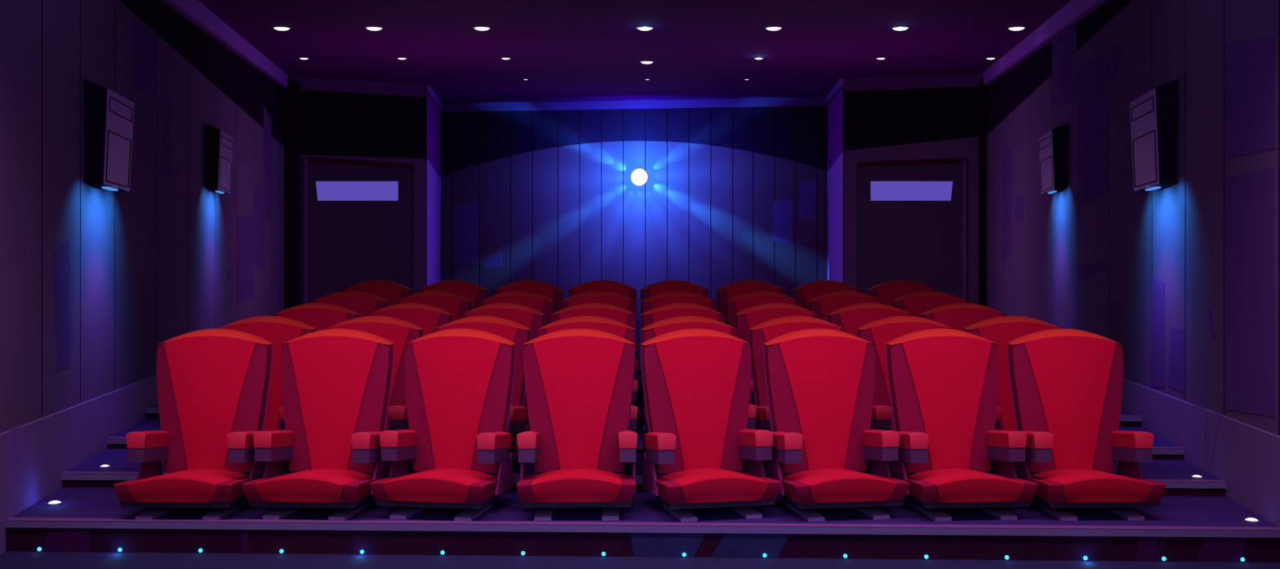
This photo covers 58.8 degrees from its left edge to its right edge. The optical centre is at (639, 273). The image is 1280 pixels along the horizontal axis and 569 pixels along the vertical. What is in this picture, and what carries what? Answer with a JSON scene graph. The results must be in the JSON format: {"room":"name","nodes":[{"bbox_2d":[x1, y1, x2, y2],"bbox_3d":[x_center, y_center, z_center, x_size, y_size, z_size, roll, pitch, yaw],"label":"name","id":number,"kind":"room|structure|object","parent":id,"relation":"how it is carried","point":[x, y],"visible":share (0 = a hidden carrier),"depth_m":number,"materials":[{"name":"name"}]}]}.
{"room":"auditorium","nodes":[
{"label":"auditorium","id":0,"kind":"room"},
{"bbox_2d":[0,0,285,433],"bbox_3d":[-4.308,-0.826,10.555,0.120,4.807,15.588,0,0,-11],"label":"wall","id":1,"kind":"structure","parent":0,"point":[150,262],"depth_m":8.32,"materials":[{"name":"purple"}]},
{"bbox_2d":[8,425,39,517],"bbox_3d":[-3.426,1.094,6.336,0.003,0.508,0.515,0,0,-11],"label":"trim","id":2,"kind":"structure","parent":1,"relation":"attached to","point":[23,489],"depth_m":6.24,"materials":[{"name":"purple"}]},
{"bbox_2d":[0,374,158,555],"bbox_3d":[-4.231,1.189,10.485,0.045,0.678,15.424,0,0,-11],"label":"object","id":3,"kind":"structure","parent":1,"relation":"attached to","point":[56,442],"depth_m":7.13,"materials":[{"name":"purple"}]},
{"bbox_2d":[83,79,133,191],"bbox_3d":[-3.655,-0.929,7.828,0.277,0.705,0.716,0,0,0],"label":"wall speaker","id":4,"kind":"object","parent":1,"relation":"attached to","point":[109,116],"visible":1,"depth_m":7.57,"materials":[{"name":"purple"}]},
{"bbox_2d":[50,15,271,370],"bbox_3d":[-4.459,-0.874,11.692,0.003,2.937,9.885,0,0,-11],"label":"wall panels","id":5,"kind":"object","parent":1,"relation":"attached to","point":[144,42],"depth_m":9.71,"materials":[{"name":"purple"}]},
{"bbox_2d":[204,124,233,194],"bbox_3d":[-4.439,-1.188,11.992,0.295,0.676,0.814,0,0,0],"label":"wall speaker","id":6,"kind":"object","parent":1,"relation":"attached to","point":[220,145],"visible":1,"depth_m":11.63,"materials":[{"name":"purple"}]},
{"bbox_2d":[160,0,288,89],"bbox_3d":[-4.689,-2.674,12.987,0.070,0.992,10.665,0,0,-11],"label":"trim","id":7,"kind":"structure","parent":1,"relation":"attached to","point":[193,11],"depth_m":12.56,"materials":[{"name":"purple"}]},
{"bbox_2d":[285,80,301,309],"bbox_3d":[-5.548,-1.049,18.185,0.174,4.017,0.250,0,0,0],"label":"trim","id":8,"kind":"structure","parent":1,"relation":"attached to","point":[293,90],"depth_m":18.06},
{"bbox_2d":[4,517,1279,537],"bbox_3d":[-0.038,1.329,5.939,6.759,0.040,0.067,0,0,2],"label":"trim","id":9,"kind":"structure","parent":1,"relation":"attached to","point":[24,522],"depth_m":5.91,"materials":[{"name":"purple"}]},
{"bbox_2d":[61,471,1226,488],"bbox_3d":[-0.049,1.244,6.842,7.090,0.040,0.067,0,0,2],"label":"trim","id":10,"kind":"structure","parent":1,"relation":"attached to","point":[66,475],"depth_m":6.87,"materials":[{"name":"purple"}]},
{"bbox_2d":[106,436,1184,454],"bbox_3d":[-0.072,1.173,7.745,7.428,0.040,0.067,0,0,4],"label":"trim","id":11,"kind":"structure","parent":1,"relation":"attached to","point":[110,440],"depth_m":7.51,"materials":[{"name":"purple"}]},
{"bbox_2d":[301,89,426,304],"bbox_3d":[-4.758,-1.120,19.090,2.577,4.464,0.120,0,0,-41],"label":"wall","id":12,"kind":"structure","parent":0,"point":[335,125],"depth_m":19.20,"materials":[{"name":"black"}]},
{"bbox_2d":[288,75,427,97],"bbox_3d":[-4.709,-3.127,19.033,2.577,0.330,0.070,0,0,-41],"label":"trim","id":13,"kind":"structure","parent":12,"relation":"attached to","point":[307,82],"depth_m":19.02,"materials":[{"name":"purple"}]},
{"bbox_2d":[302,157,415,304],"bbox_3d":[-4.677,-0.462,19.047,2.040,2.843,0.050,0,0,-41],"label":"door","id":14,"kind":"structure","parent":12,"relation":"in","point":[359,216],"depth_m":18.99,"materials":[{"name":"purple"}]},
{"bbox_2d":[426,94,440,285],"bbox_3d":[-4.055,-1.279,22.070,0.120,4.783,4.385,0,0,-7],"label":"wall","id":15,"kind":"structure","parent":0,"point":[433,113],"depth_m":21.62,"materials":[{"name":"purple"}]},
{"bbox_2d":[427,85,442,111],"bbox_3d":[-3.981,-3.374,22.079,0.070,0.474,4.385,0,0,-7],"label":"trim","id":16,"kind":"structure","parent":15,"relation":"attached to","point":[431,94],"depth_m":21.54,"materials":[{"name":"purple"}]},
{"bbox_2d":[440,105,827,319],"bbox_3d":[-0.263,-1.279,23.388,8.211,4.783,0.120,0,0,13],"label":"wall","id":17,"kind":"structure","parent":0,"point":[555,192],"depth_m":23.28,"materials":[{"name":"blue"}]},
{"bbox_2d":[440,97,826,111],"bbox_3d":[-0.280,-3.460,23.315,8.211,0.300,0.070,0,0,13],"label":"trim","id":18,"kind":"structure","parent":17,"relation":"attached to","point":[805,101],"depth_m":23.23,"materials":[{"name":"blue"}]},
{"bbox_2d":[453,179,816,268],"bbox_3d":[-0.247,-0.973,23.321,7.663,1.756,0.003,0,0,13],"label":"wall panels","id":19,"kind":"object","parent":17,"relation":"attached to","point":[465,216],"depth_m":23.98,"materials":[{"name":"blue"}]},
{"bbox_2d":[631,168,647,185],"bbox_3d":[-0.014,-1.967,23.226,0.344,0.344,0.075,0,0,13],"label":"projector","id":20,"kind":"object","parent":17,"relation":"attached to","point":[639,176],"visible":1,"depth_m":23.20,"materials":[{"name":"white"}]},
{"bbox_2d":[198,0,1071,103],"bbox_3d":[-0.135,-3.067,15.996,11.149,1.327,16.512,0,0,0],"label":"ceiling","id":21,"kind":"structure","parent":0,"point":[566,51],"depth_m":13.84,"materials":[{"name":"purple paint"}]},
{"bbox_2d":[271,26,291,31],"bbox_3d":[-4.040,-2.759,12.803,0.214,0.044,0.214,0,0,6],"label":"ceiling light","id":22,"kind":"object","parent":21,"relation":"attached to","point":[277,28],"visible":1,"depth_m":12.75,"materials":[{"name":"white"}]},
{"bbox_2d":[298,57,309,59],"bbox_3d":[-4.656,-2.978,15.738,0.146,0.031,0.146,0,0,6],"label":"recessed light","id":23,"kind":"object","parent":21,"relation":"in","point":[301,58],"visible":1,"depth_m":15.70,"materials":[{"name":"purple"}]},
{"bbox_2d":[364,26,383,31],"bbox_3d":[-2.998,-2.759,12.803,0.214,0.044,0.214,0,0,6],"label":"ceiling light","id":24,"kind":"object","parent":21,"relation":"attached to","point":[370,28],"visible":1,"depth_m":12.74,"materials":[{"name":"white"}]},
{"bbox_2d":[396,57,407,59],"bbox_3d":[-3.299,-2.978,15.738,0.146,0.031,0.146,0,0,6],"label":"recessed light","id":25,"kind":"object","parent":21,"relation":"in","point":[399,58],"visible":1,"depth_m":15.70,"materials":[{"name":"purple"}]},
{"bbox_2d":[472,26,491,31],"bbox_3d":[-1.782,-2.759,12.803,0.214,0.044,0.214,0,0,6],"label":"ceiling light","id":26,"kind":"object","parent":21,"relation":"attached to","point":[477,28],"visible":1,"depth_m":12.74,"materials":[{"name":"white"}]},
{"bbox_2d":[500,57,511,59],"bbox_3d":[-1.860,-2.978,15.738,0.146,0.031,0.146,0,0,6],"label":"recessed light","id":27,"kind":"object","parent":21,"relation":"in","point":[503,58],"visible":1,"depth_m":15.70,"materials":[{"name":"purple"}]},
{"bbox_2d":[635,26,654,31],"bbox_3d":[0.056,-2.759,12.803,0.214,0.044,0.214,0,0,6],"label":"ceiling light","id":28,"kind":"object","parent":21,"relation":"attached to","point":[640,28],"visible":1,"depth_m":12.74,"materials":[{"name":"white"}]},
{"bbox_2d":[639,60,654,63],"bbox_3d":[0.099,-3.007,16.190,0.214,0.044,0.214,0,0,6],"label":"ceiling light","id":29,"kind":"object","parent":21,"relation":"attached to","point":[642,61],"visible":1,"depth_m":16.12,"materials":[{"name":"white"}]},
{"bbox_2d":[753,57,764,59],"bbox_3d":[1.646,-2.978,15.738,0.146,0.031,0.146,0,0,6],"label":"recessed light","id":30,"kind":"object","parent":21,"relation":"in","point":[755,58],"visible":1,"depth_m":15.70,"materials":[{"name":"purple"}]},
{"bbox_2d":[764,26,782,31],"bbox_3d":[1.507,-2.759,12.803,0.214,0.044,0.214,0,0,6],"label":"ceiling light","id":31,"kind":"object","parent":21,"relation":"attached to","point":[768,28],"visible":1,"depth_m":12.75,"materials":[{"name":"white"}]},
{"bbox_2d":[875,57,886,59],"bbox_3d":[3.341,-2.978,15.738,0.146,0.031,0.146,0,0,6],"label":"recessed light","id":32,"kind":"object","parent":21,"relation":"in","point":[877,58],"visible":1,"depth_m":15.70,"materials":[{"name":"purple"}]},
{"bbox_2d":[890,26,910,31],"bbox_3d":[2.936,-2.759,12.803,0.214,0.044,0.214,0,0,6],"label":"ceiling light","id":33,"kind":"object","parent":21,"relation":"attached to","point":[895,28],"visible":1,"depth_m":12.74,"materials":[{"name":"white"}]},
{"bbox_2d":[985,57,995,59],"bbox_3d":[4.863,-2.978,15.738,0.146,0.031,0.146,0,0,6],"label":"recessed light","id":34,"kind":"object","parent":21,"relation":"in","point":[987,58],"visible":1,"depth_m":15.70,"materials":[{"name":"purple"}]},
{"bbox_2d":[1006,26,1026,31],"bbox_3d":[4.247,-2.759,12.803,0.214,0.044,0.214,0,0,6],"label":"ceiling light","id":35,"kind":"object","parent":21,"relation":"attached to","point":[1012,28],"visible":1,"depth_m":12.75,"materials":[{"name":"white"}]},
{"bbox_2d":[635,320,642,397],"bbox_3d":[-0.135,1.269,16.961,11.149,0.618,14.582,0,0,0],"label":"floor","id":36,"kind":"structure","parent":0,"point":[637,338],"depth_m":13.80,"materials":[{"name":"blue carpet"}]},
{"bbox_2d":[342,280,412,306],"bbox_3d":[-2.453,0.529,10.324,0.652,0.930,0.662,0,0,1],"label":"seat","id":37,"kind":"object","parent":36,"relation":"on","point":[390,291],"visible":0.22,"depth_m":10.48,"materials":[{"name":"red fabric"}]},
{"bbox_2d":[418,280,487,310],"bbox_3d":[-1.763,0.529,10.324,0.652,0.930,0.662,0,0,5],"label":"seat","id":38,"kind":"object","parent":36,"relation":"on","point":[475,293],"visible":0.19,"depth_m":10.48,"materials":[{"name":"red fabric"}]},
{"bbox_2d":[494,280,563,312],"bbox_3d":[-1.074,0.529,10.326,0.652,0.930,0.662,0,0,9],"label":"seat","id":39,"kind":"object","parent":36,"relation":"on","point":[555,293],"visible":0.14,"depth_m":10.48,"materials":[{"name":"red fabric"}]},
{"bbox_2d":[568,280,638,359],"bbox_3d":[-0.343,0.529,10.324,0.652,0.930,0.662,0,0,-2],"label":"seat","id":40,"kind":"object","parent":36,"relation":"on","point":[613,286],"visible":0.18,"depth_m":10.49,"materials":[{"name":"red fabric"}]},
{"bbox_2d":[640,280,709,378],"bbox_3d":[0.377,0.529,10.327,0.652,0.930,0.662,0,0,-12],"label":"seat","id":41,"kind":"object","parent":36,"relation":"on","point":[663,286],"visible":0.18,"depth_m":10.49,"materials":[{"name":"red fabric"}]},
{"bbox_2d":[716,280,785,324],"bbox_3d":[1.071,0.529,10.326,0.652,0.930,0.662,0,0,-9],"label":"seat","id":42,"kind":"object","parent":36,"relation":"on","point":[724,293],"visible":0.19,"depth_m":10.48,"materials":[{"name":"red fabric"}]},
{"bbox_2d":[792,280,861,310],"bbox_3d":[1.763,0.529,10.324,0.652,0.930,0.662,0,0,-5],"label":"seat","id":43,"kind":"object","parent":36,"relation":"on","point":[804,293],"visible":0.15,"depth_m":10.48,"materials":[{"name":"red fabric"}]},
{"bbox_2d":[867,280,937,306],"bbox_3d":[2.453,0.529,10.324,0.652,0.930,0.662,0,0,-1],"label":"seat","id":44,"kind":"object","parent":36,"relation":"on","point":[889,291],"visible":0.18,"depth_m":10.48,"materials":[{"name":"red fabric"}]},
{"bbox_2d":[0,551,1279,568],"bbox_3d":[-0.039,1.528,4.469,6.755,0.100,3.132,0,0,0],"label":"floor","id":45,"kind":"structure","parent":0,"point":[8,559],"depth_m":5.78,"materials":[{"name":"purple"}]},
{"bbox_2d":[5,487,1279,562],"bbox_3d":[-0.069,1.445,6.360,7.089,0.265,0.923,0,0,2],"label":"floor","id":46,"kind":"structure","parent":0,"point":[77,502],"depth_m":5.98,"materials":[{"name":"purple carpet"}]},
{"bbox_2d":[46,500,62,506],"bbox_3d":[-3.325,1.302,6.450,0.083,0.021,0.083,0,0,0],"label":"light","id":47,"kind":"object","parent":46,"relation":"on","point":[53,503],"visible":1,"depth_m":6.43,"materials":[{"name":"white"}]},
{"bbox_2d":[113,328,272,519],"bbox_3d":[-2.453,0.816,6.299,0.652,0.993,0.662,0,0,1],"label":"seat","id":48,"kind":"object","parent":46,"relation":"on","point":[213,384],"visible":0.98,"depth_m":6.42,"materials":[{"name":"red fabric"}]},
{"bbox_2d":[127,468,247,502],"bbox_3d":[-2.455,1.139,6.191,0.476,0.138,0.447,0,0,1],"label":"seat cushion","id":49,"kind":"object","parent":48,"relation":"on","point":[182,485],"depth_m":5.98,"materials":[{"name":"fabric"}]},
{"bbox_2d":[241,328,394,520],"bbox_3d":[-1.763,0.816,6.300,0.652,0.993,0.662,0,0,5],"label":"seat","id":50,"kind":"object","parent":46,"relation":"on","point":[336,383],"visible":0.98,"depth_m":6.42,"materials":[{"name":"red fabric"}]},
{"bbox_2d":[255,468,370,502],"bbox_3d":[-1.773,1.139,6.192,0.476,0.138,0.447,0,0,5],"label":"seat cushion","id":51,"kind":"object","parent":50,"relation":"on","point":[304,485],"depth_m":5.99,"materials":[{"name":"fabric"}]},
{"bbox_2d":[369,328,515,520],"bbox_3d":[-1.074,0.816,6.301,0.652,0.993,0.662,0,0,9],"label":"seat","id":52,"kind":"object","parent":46,"relation":"on","point":[459,383],"visible":1,"depth_m":6.41,"materials":[{"name":"red fabric"}]},
{"bbox_2d":[382,468,493,502],"bbox_3d":[-1.091,1.139,6.195,0.476,0.138,0.447,0,0,9],"label":"seat cushion","id":53,"kind":"object","parent":52,"relation":"on","point":[428,485],"depth_m":6.00,"materials":[{"name":"fabric"}]},
{"bbox_2d":[516,328,637,520],"bbox_3d":[-0.343,0.816,6.299,0.652,0.993,0.662,0,0,-2],"label":"seat","id":54,"kind":"object","parent":46,"relation":"on","point":[579,442],"visible":1,"depth_m":6.42,"materials":[{"name":"red fabric"}]},
{"bbox_2d":[530,468,621,502],"bbox_3d":[-0.340,1.139,6.192,0.476,0.138,0.447,0,0,-2],"label":"seat cushion","id":55,"kind":"object","parent":54,"relation":"on","point":[554,485],"depth_m":5.98,"materials":[{"name":"fabric"}]},
{"bbox_2d":[43,528,1246,562],"bbox_3d":[-0.032,1.413,5.916,6.270,0.129,0.004,0,0,2],"label":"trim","id":56,"kind":"structure","parent":46,"relation":"attached to","point":[1219,549],"depth_m":5.82,"materials":[{"name":"purple"}]},
{"bbox_2d":[630,532,789,558],"bbox_3d":[0.363,1.413,5.902,0.831,0.129,0.004,0,0,2],"label":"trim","id":57,"kind":"structure","parent":46,"relation":"attached to","point":[744,545],"depth_m":5.90,"materials":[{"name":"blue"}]},
{"bbox_2d":[640,328,781,521],"bbox_3d":[0.377,0.816,6.303,0.652,0.993,0.662,0,0,-12],"label":"seat","id":58,"kind":"object","parent":46,"relation":"on","point":[696,383],"visible":1,"depth_m":6.40,"materials":[{"name":"red fabric"}]},
{"bbox_2d":[661,468,768,503],"bbox_3d":[0.400,1.139,6.198,0.476,0.138,0.447,0,0,-12],"label":"seat cushion","id":59,"kind":"object","parent":58,"relation":"on","point":[693,486],"depth_m":6.01,"materials":[{"name":"fabric"}]},
{"bbox_2d":[763,328,909,521],"bbox_3d":[1.071,0.816,6.301,0.652,0.993,0.662,0,0,-9],"label":"seat","id":60,"kind":"object","parent":46,"relation":"on","point":[820,383],"visible":1,"depth_m":6.41,"materials":[{"name":"red fabric"}]},
{"bbox_2d":[786,468,896,502],"bbox_3d":[1.088,1.139,6.195,0.476,0.138,0.447,0,0,-9],"label":"seat cushion","id":61,"kind":"object","parent":60,"relation":"on","point":[821,485],"depth_m":6.00,"materials":[{"name":"fabric"}]},
{"bbox_2d":[885,328,1038,520],"bbox_3d":[1.763,0.816,6.300,0.652,0.993,0.662,0,0,-5],"label":"seat","id":62,"kind":"object","parent":46,"relation":"on","point":[943,383],"visible":0.98,"depth_m":6.42,"materials":[{"name":"red fabric"}]},
{"bbox_2d":[909,468,1024,502],"bbox_3d":[1.773,1.139,6.192,0.476,0.138,0.447,0,0,-5],"label":"seat cushion","id":63,"kind":"object","parent":62,"relation":"on","point":[948,485],"depth_m":5.99,"materials":[{"name":"fabric"}]},
{"bbox_2d":[1007,328,1166,520],"bbox_3d":[2.453,0.816,6.299,0.652,0.993,0.662,0,0,-1],"label":"seat","id":64,"kind":"object","parent":46,"relation":"on","point":[1066,384],"visible":0.99,"depth_m":6.42,"materials":[{"name":"red fabric"}]},
{"bbox_2d":[1032,468,1152,502],"bbox_3d":[2.455,1.139,6.191,0.476,0.138,0.447,0,0,-1],"label":"seat cushion","id":65,"kind":"object","parent":64,"relation":"on","point":[1073,485],"depth_m":5.98,"materials":[{"name":"fabric"}]},
{"bbox_2d":[1243,517,1260,523],"bbox_3d":[3.232,1.303,5.998,0.078,0.020,0.078,0,0,0],"label":"light","id":66,"kind":"object","parent":46,"relation":"on","point":[1251,520],"visible":1,"depth_m":5.98,"materials":[{"name":"white"}]},
{"bbox_2d":[146,397,1141,426],"bbox_3d":[-0.106,1.328,9.301,8.200,0.499,1.137,0,0,3],"label":"floor","id":67,"kind":"structure","parent":0,"point":[639,403],"depth_m":8.84,"materials":[{"name":"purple carpet"}]},
{"bbox_2d":[310,291,387,317],"bbox_3d":[-2.453,0.614,9.311,0.652,0.928,0.662,0,0,1],"label":"seat","id":68,"kind":"object","parent":67,"relation":"on","point":[363,304],"visible":0.19,"depth_m":9.47,"materials":[{"name":"red fabric"}]},
{"bbox_2d":[394,291,471,321],"bbox_3d":[-1.763,0.614,9.312,0.652,0.928,0.662,0,0,5],"label":"seat","id":69,"kind":"object","parent":67,"relation":"on","point":[456,305],"visible":0.12,"depth_m":9.47,"materials":[{"name":"red fabric"}]},
{"bbox_2d":[479,291,555,325],"bbox_3d":[-1.074,0.614,9.313,0.652,0.928,0.662,0,0,9],"label":"seat","id":70,"kind":"object","parent":67,"relation":"on","point":[544,304],"visible":0.19,"depth_m":9.46,"materials":[{"name":"red fabric"}]},
{"bbox_2d":[560,291,638,405],"bbox_3d":[-0.343,0.614,9.311,0.652,0.928,0.662,0,0,-1],"label":"seat","id":71,"kind":"object","parent":67,"relation":"on","point":[628,304],"visible":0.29,"depth_m":9.47,"materials":[{"name":"red fabric"}]},
{"bbox_2d":[640,291,716,400],"bbox_3d":[0.377,0.614,9.315,0.652,0.928,0.662,0,0,-12],"label":"seat","id":72,"kind":"object","parent":67,"relation":"on","point":[669,297],"visible":0.22,"depth_m":9.48,"materials":[{"name":"red fabric"}]},
{"bbox_2d":[724,291,800,327],"bbox_3d":[1.071,0.614,9.313,0.652,0.928,0.662,0,0,-9],"label":"seat","id":73,"kind":"object","parent":67,"relation":"on","point":[737,304],"visible":0.19,"depth_m":9.46,"materials":[{"name":"red fabric"}]},
{"bbox_2d":[808,291,885,321],"bbox_3d":[1.763,0.614,9.312,0.652,0.928,0.662,0,0,-5],"label":"seat","id":74,"kind":"object","parent":67,"relation":"on","point":[823,305],"visible":0.23,"depth_m":9.47,"materials":[{"name":"red fabric"}]},
{"bbox_2d":[892,291,969,317],"bbox_3d":[2.453,0.614,9.311,0.652,0.928,0.662,0,0,-1],"label":"seat","id":75,"kind":"object","parent":67,"relation":"on","point":[916,304],"visible":0.12,"depth_m":9.47,"materials":[{"name":"red fabric"}]},
{"bbox_2d":[146,407,1142,421],"bbox_3d":[-0.082,1.094,8.826,7.822,0.040,0.067,0,0,4],"label":"trim","id":76,"kind":"structure","parent":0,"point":[148,410],"depth_m":8.55,"materials":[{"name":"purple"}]},
{"bbox_2d":[62,448,1226,496],"bbox_3d":[-0.105,1.403,7.232,7.428,0.350,0.985,0,0,4],"label":"floor","id":77,"kind":"structure","parent":0,"point":[117,458],"depth_m":7.09,"materials":[{"name":"blue carpet"}]},
{"bbox_2d":[98,464,111,468],"bbox_3d":[-3.382,1.219,7.176,0.068,0.018,0.068,0,0,0],"label":"light","id":78,"kind":"object","parent":77,"relation":"on","point":[104,466],"visible":1,"depth_m":7.16,"materials":[{"name":"white"}]},
{"bbox_2d":[217,315,316,467],"bbox_3d":[-2.453,0.753,7.189,0.652,0.949,0.662,0,0,1],"label":"seat","id":79,"kind":"object","parent":77,"relation":"on","point":[278,331],"visible":0.22,"depth_m":7.34,"materials":[{"name":"red fabric"}]},
{"bbox_2d":[324,315,423,464],"bbox_3d":[-1.763,0.753,7.190,0.652,0.949,0.662,0,0,5],"label":"seat","id":80,"kind":"object","parent":77,"relation":"on","point":[400,332],"visible":0.25,"depth_m":7.33,"materials":[{"name":"red fabric"}]},
{"bbox_2d":[408,315,530,469],"bbox_3d":[-1.074,0.753,7.191,0.652,0.949,0.662,0,0,9],"label":"seat","id":81,"kind":"object","parent":77,"relation":"on","point":[517,333],"visible":0.22,"depth_m":7.32,"materials":[{"name":"red fabric"}]},
{"bbox_2d":[537,315,637,470],"bbox_3d":[-0.343,0.753,7.189,0.652,0.949,0.662,0,0,-2],"label":"seat","id":82,"kind":"object","parent":77,"relation":"on","point":[599,323],"visible":0.16,"depth_m":7.36,"materials":[{"name":"red fabric"}]},
{"bbox_2d":[640,315,756,473],"bbox_3d":[0.377,0.753,7.193,0.652,0.949,0.662,0,0,-12],"label":"seat","id":83,"kind":"object","parent":77,"relation":"on","point":[682,322],"visible":0.18,"depth_m":7.34,"materials":[{"name":"red fabric"}]},
{"bbox_2d":[748,315,870,469],"bbox_3d":[1.071,0.753,7.191,0.652,0.949,0.662,0,0,-9],"label":"seat","id":84,"kind":"object","parent":77,"relation":"on","point":[762,333],"visible":0.22,"depth_m":7.32,"materials":[{"name":"red fabric"}]},
{"bbox_2d":[856,315,955,466],"bbox_3d":[1.763,0.753,7.190,0.652,0.949,0.662,0,0,-5],"label":"seat","id":85,"kind":"object","parent":77,"relation":"on","point":[879,332],"visible":0.29,"depth_m":7.32,"materials":[{"name":"red fabric"}]},
{"bbox_2d":[963,315,1062,467],"bbox_3d":[2.453,0.753,7.189,0.652,0.949,0.662,0,0,-1],"label":"seat","id":86,"kind":"object","parent":77,"relation":"on","point":[1001,331],"visible":0.18,"depth_m":7.34,"materials":[{"name":"red fabric"}]},
{"bbox_2d":[1191,475,1203,479],"bbox_3d":[3.341,1.219,6.810,0.068,0.018,0.068,0,0,0],"label":"light","id":87,"kind":"object","parent":77,"relation":"on","point":[1196,477],"visible":1,"depth_m":6.79,"materials":[{"name":"white"}]},
{"bbox_2d":[107,417,1183,459],"bbox_3d":[-0.119,1.367,8.265,7.822,0.420,1.080,0,0,4],"label":"floor","id":88,"kind":"structure","parent":0,"point":[146,424],"depth_m":8.22,"materials":[{"name":"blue carpet"}]},
{"bbox_2d":[272,302,359,331],"bbox_3d":[-2.453,0.691,8.331,0.652,0.933,0.662,0,0,1],"label":"seat","id":89,"kind":"object","parent":88,"relation":"on","point":[320,316],"visible":0.13,"depth_m":8.49,"materials":[{"name":"red fabric"}]},
{"bbox_2d":[366,302,452,336],"bbox_3d":[-1.763,0.691,8.331,0.652,0.933,0.662,0,0,5],"label":"seat","id":90,"kind":"object","parent":88,"relation":"on","point":[428,317],"visible":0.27,"depth_m":8.48,"materials":[{"name":"red fabric"}]},
{"bbox_2d":[460,302,545,431],"bbox_3d":[-1.074,0.691,8.333,0.652,0.933,0.662,0,0,9],"label":"seat","id":91,"kind":"object","parent":88,"relation":"on","point":[533,319],"visible":0.22,"depth_m":8.48,"materials":[{"name":"red fabric"}]},
{"bbox_2d":[551,302,638,406],"bbox_3d":[-0.343,0.691,8.331,0.652,0.933,0.662,0,0,-1],"label":"seat","id":92,"kind":"object","parent":88,"relation":"on","point":[624,316],"visible":0.18,"depth_m":8.49,"materials":[{"name":"red fabric"}]},
{"bbox_2d":[640,302,724,425],"bbox_3d":[0.377,0.691,8.334,0.652,0.933,0.662,0,0,-12],"label":"seat","id":93,"kind":"object","parent":88,"relation":"on","point":[677,309],"visible":0.23,"depth_m":8.49,"materials":[{"name":"red fabric"}]},
{"bbox_2d":[733,302,818,405],"bbox_3d":[1.071,0.691,8.333,0.652,0.933,0.662,0,0,-9],"label":"seat","id":94,"kind":"object","parent":88,"relation":"on","point":[745,319],"visible":0.17,"depth_m":8.47,"materials":[{"name":"red fabric"}]},
{"bbox_2d":[827,302,913,336],"bbox_3d":[1.763,0.691,8.331,0.652,0.933,0.662,0,0,-5],"label":"seat","id":95,"kind":"object","parent":88,"relation":"on","point":[851,317],"visible":0.21,"depth_m":8.48,"materials":[{"name":"red fabric"}]},
{"bbox_2d":[920,302,1007,331],"bbox_3d":[2.453,0.691,8.331,0.652,0.933,0.662,0,0,-1],"label":"seat","id":96,"kind":"object","parent":88,"relation":"on","point":[957,316],"visible":0.16,"depth_m":8.49,"materials":[{"name":"red fabric"}]},
{"bbox_2d":[827,88,844,282],"bbox_3d":[3.584,-1.213,20.549,0.120,4.651,3.805,0,0,6],"label":"wall","id":97,"kind":"structure","parent":0,"point":[836,107],"depth_m":20.15,"materials":[{"name":"purple paint"}]},
{"bbox_2d":[825,78,843,105],"bbox_3d":[3.510,-3.263,20.556,0.070,0.432,3.805,0,0,6],"label":"trim","id":98,"kind":"structure","parent":97,"relation":"attached to","point":[838,86],"depth_m":20.05,"materials":[{"name":"purple"}]},
{"bbox_2d":[844,86,977,304],"bbox_3d":[4.413,-1.074,18.268,2.253,4.374,0.120,0,0,22],"label":"wall","id":99,"kind":"structure","parent":0,"point":[914,124],"depth_m":18.22,"materials":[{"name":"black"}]},
{"bbox_2d":[854,158,966,300],"bbox_3d":[4.328,-0.422,18.211,1.762,2.764,0.050,0,0,22],"label":"door","id":100,"kind":"structure","parent":99,"relation":"in","point":[910,216],"depth_m":18.22,"materials":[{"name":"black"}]},
{"bbox_2d":[843,72,982,90],"bbox_3d":[4.385,-3.066,18.199,2.253,0.270,0.070,0,0,22],"label":"trim","id":101,"kind":"structure","parent":99,"relation":"attached to","point":[957,80],"depth_m":18.17,"materials":[{"name":"purple"}]},
{"bbox_2d":[986,0,1279,435],"bbox_3d":[4.175,-0.810,10.345,0.120,4.776,15.126,0,0,10],"label":"wall","id":102,"kind":"structure","parent":0,"point":[1173,234],"depth_m":8.87,"materials":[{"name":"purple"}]},
{"bbox_2d":[977,78,986,306],"bbox_3d":[5.352,-1.035,17.798,0.077,3.989,0.250,0,0,0],"label":"trim","id":103,"kind":"structure","parent":102,"relation":"attached to","point":[981,88],"depth_m":17.67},
{"bbox_2d":[982,0,1110,86],"bbox_3d":[4.524,-2.659,12.777,0.070,0.961,10.215,0,0,10],"label":"trim","id":104,"kind":"structure","parent":102,"relation":"attached to","point":[1075,11],"depth_m":12.48,"materials":[{"name":"purple"}]},
{"bbox_2d":[1038,124,1067,194],"bbox_3d":[4.295,-1.171,11.827,0.286,0.666,0.814,0,0,0],"label":"wall speaker","id":105,"kind":"object","parent":102,"relation":"attached to","point":[1051,145],"visible":1,"depth_m":11.48,"materials":[{"name":"purple"}]},
{"bbox_2d":[1001,25,1275,417],"bbox_3d":[4.225,-0.837,10.987,0.003,3.359,10.164,0,0,10],"label":"wall panel","id":106,"kind":"object","parent":102,"relation":"attached to","point":[1250,65],"depth_m":6.55,"materials":[{"name":"purple"}]},
{"bbox_2d":[1129,79,1178,191],"bbox_3d":[3.631,-0.954,8.033,0.268,0.724,0.715,0,0,0],"label":"wall speaker","id":107,"kind":"object","parent":102,"relation":"attached to","point":[1153,114],"visible":1,"depth_m":7.77,"materials":[{"name":"purple"}]},
{"bbox_2d":[1179,403,1220,472],"bbox_3d":[3.538,1.073,7.212,0.003,0.487,0.880,0,0,10],"label":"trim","id":108,"kind":"structure","parent":102,"relation":"attached to","point":[1192,436],"depth_m":7.24,"materials":[{"name":"purple"}]},
{"bbox_2d":[1121,378,1279,527],"bbox_3d":[4.096,1.189,10.259,0.045,0.678,14.930,0,0,10],"label":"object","id":109,"kind":"structure","parent":102,"relation":"attached to","point":[1246,456],"depth_m":6.56,"materials":[{"name":"purple"}]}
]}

